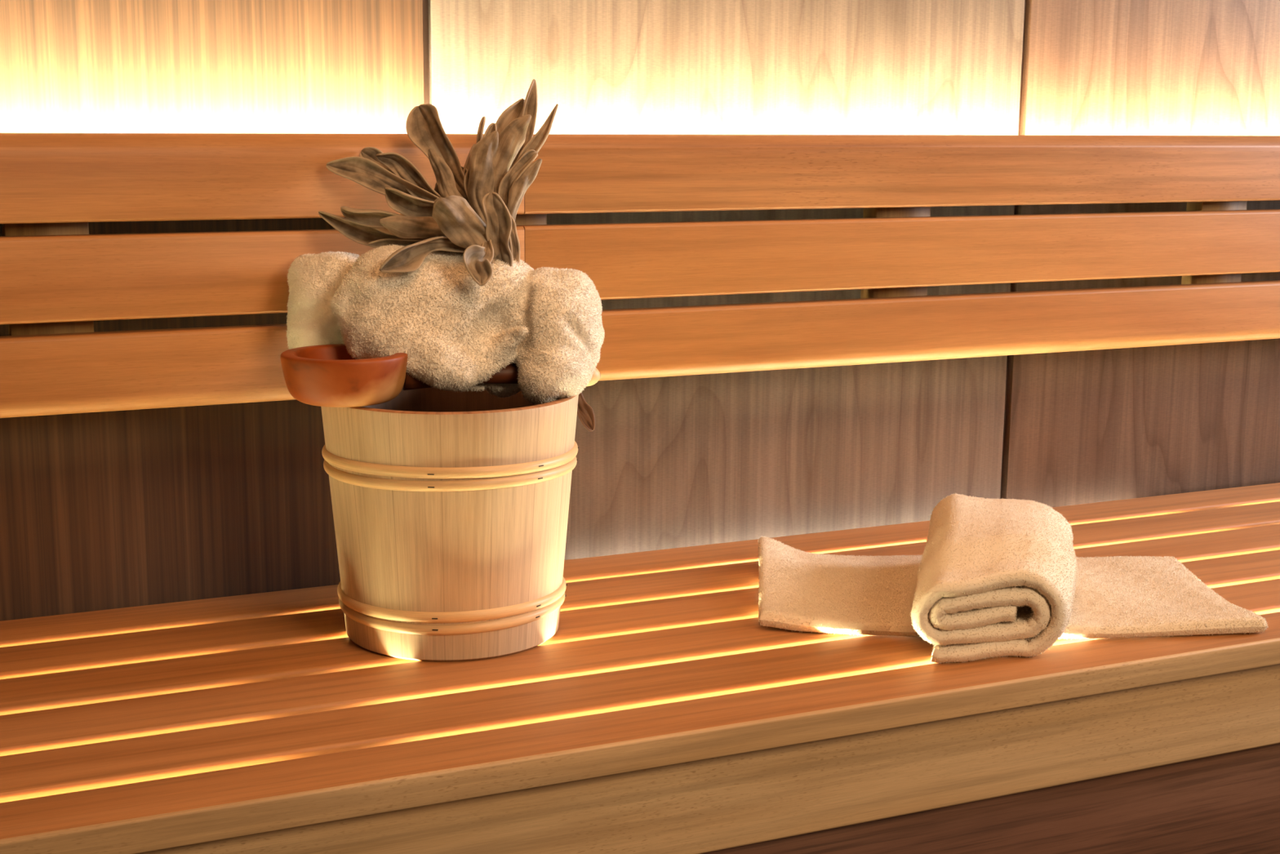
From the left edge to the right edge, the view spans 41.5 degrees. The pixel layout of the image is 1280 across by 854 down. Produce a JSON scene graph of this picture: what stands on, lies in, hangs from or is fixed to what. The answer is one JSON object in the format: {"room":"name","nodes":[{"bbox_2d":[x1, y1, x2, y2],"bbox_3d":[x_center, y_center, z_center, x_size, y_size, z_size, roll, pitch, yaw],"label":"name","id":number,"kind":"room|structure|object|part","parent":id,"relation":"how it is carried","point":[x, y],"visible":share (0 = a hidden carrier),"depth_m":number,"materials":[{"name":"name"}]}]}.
{"room":"sauna","nodes":[
{"label":"sauna","id":0,"kind":"room"},
{"bbox_2d":[0,0,1279,621],"bbox_3d":[0.134,-0.437,2.187,4.360,2.110,0.040,-4,12,-24],"label":"wall","id":1,"kind":"structure","parent":0,"point":[102,510],"depth_m":2.18,"materials":[{"name":"brown wood"}]},
{"bbox_3d":[-0.649,-0.375,1.823,0.859,2.090,0.012,-4,12,-24],"label":"wall panel","id":2,"kind":"part","parent":1,"relation":"part of","materials":[{"name":"brown wood"}]},
{"bbox_2d":[0,133,1279,417],"bbox_3d":[0.099,-0.217,2.130,4.000,0.299,0.061,-4,12,-24],"label":"backrest","id":3,"kind":"object","parent":1,"relation":"attached to","point":[58,278],"visible":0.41,"depth_m":2.09,"materials":[{"name":"brown wood"}]},
{"bbox_3d":[0.138,-0.434,2.174,0.849,2.090,0.012,-4,12,-24],"label":"wall panel","id":4,"kind":"part","parent":1,"relation":"part of","materials":[{"name":"brown wood"}]},
{"bbox_3d":[0.922,-0.493,2.524,0.849,2.090,0.012,-4,12,-24],"label":"wall panel","id":5,"kind":"part","parent":1,"relation":"part of","materials":[{"name":"brown wood"}]},
{"bbox_3d":[0.826,0.913,0.866,4.360,0.040,3.440,-4,12,-24],"label":"floor","id":6,"kind":"structure","parent":0,"visible":0},
{"bbox_2d":[0,482,1279,853],"bbox_3d":[0.201,0.434,2.013,4.000,0.455,0.613,-4,12,-24],"label":"bench","id":7,"kind":"object","parent":6,"relation":"on","point":[659,715],"visible":0.84,"depth_m":1.71,"materials":[{"name":"brown wood"}]},
{"bbox_2d":[320,386,578,661],"bbox_3d":[-0.206,0.092,1.851,0.277,0.268,0.277,-4,12,-24],"label":"wooden bucket","id":8,"kind":"object","parent":7,"relation":"on","point":[451,508],"visible":0.93,"depth_m":1.75,"materials":[{"name":"brown wood"}]},
{"bbox_2d":[280,343,600,407],"bbox_3d":[-0.211,-0.059,1.789,0.337,0.052,0.131,-4,12,-24],"label":"ladle","id":9,"kind":"object","parent":8,"relation":"on","point":[322,375],"visible":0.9,"depth_m":1.70,"materials":[{"name":"brown wood"}]},
{"bbox_2d":[280,343,408,407],"bbox_3d":[-0.305,-0.052,1.747,0.132,0.052,0.132,-4,12,-24],"label":"cup","id":10,"kind":"object","parent":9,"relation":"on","point":[322,375],"depth_m":1.70,"materials":[{"name":"orange wood"}]},
{"bbox_3d":[-0.146,-0.059,1.796,0.214,0.036,0.034,-3,11,-17],"label":"handle","id":11,"kind":"part","parent":9,"relation":"part of","materials":[{"name":"brown wood"}]},
{"bbox_2d":[285,244,604,404],"bbox_3d":[-0.208,-0.114,1.830,0.320,0.170,0.257,-4,12,-24],"label":"bath towel","id":12,"kind":"object","parent":8,"relation":"on","point":[455,332],"visible":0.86,"depth_m":1.77,"materials":[{"name":"white fabric"}]},
{"bbox_2d":[318,79,558,285],"bbox_3d":[-0.226,-0.259,1.823,0.255,0.233,0.200,2,11,6],"label":"dried plant","id":13,"kind":"object","parent":12,"relation":"in","point":[471,210],"visible":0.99,"depth_m":1.84,"materials":[{"name":"brown plant"}]},
{"bbox_2d":[577,392,595,431],"bbox_3d":[-0.069,-0.028,1.876,0.039,0.065,0.016,1,11,4],"label":"dried leaf","id":14,"kind":"object","parent":8,"relation":"hanging from","point":[585,413],"visible":0.6,"depth_m":1.88,"materials":[{"name":"brown plant"}]},
{"bbox_3d":[0.310,0.545,1.786,4.000,0.321,0.018,-4,12,-24],"label":"riser panel","id":15,"kind":"part","parent":7,"relation":"part of","materials":[{"name":"brown wood"}]},
{"bbox_2d":[910,493,1077,663],"bbox_3d":[0.393,0.157,1.936,0.358,0.124,0.352,-4,12,-24],"label":"rolled towel","id":16,"kind":"object","parent":7,"relation":"on","point":[996,577],"visible":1,"depth_m":1.78,"materials":[{"name":"white fabric"}]},
{"bbox_2d":[757,536,1268,639],"bbox_3d":[0.409,0.186,2.012,0.625,0.036,0.495,-4,12,-24],"label":"towel","id":17,"kind":"object","parent":7,"relation":"on","point":[1128,597],"visible":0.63,"depth_m":1.96,"materials":[{"name":"white fabric"}]}
]}

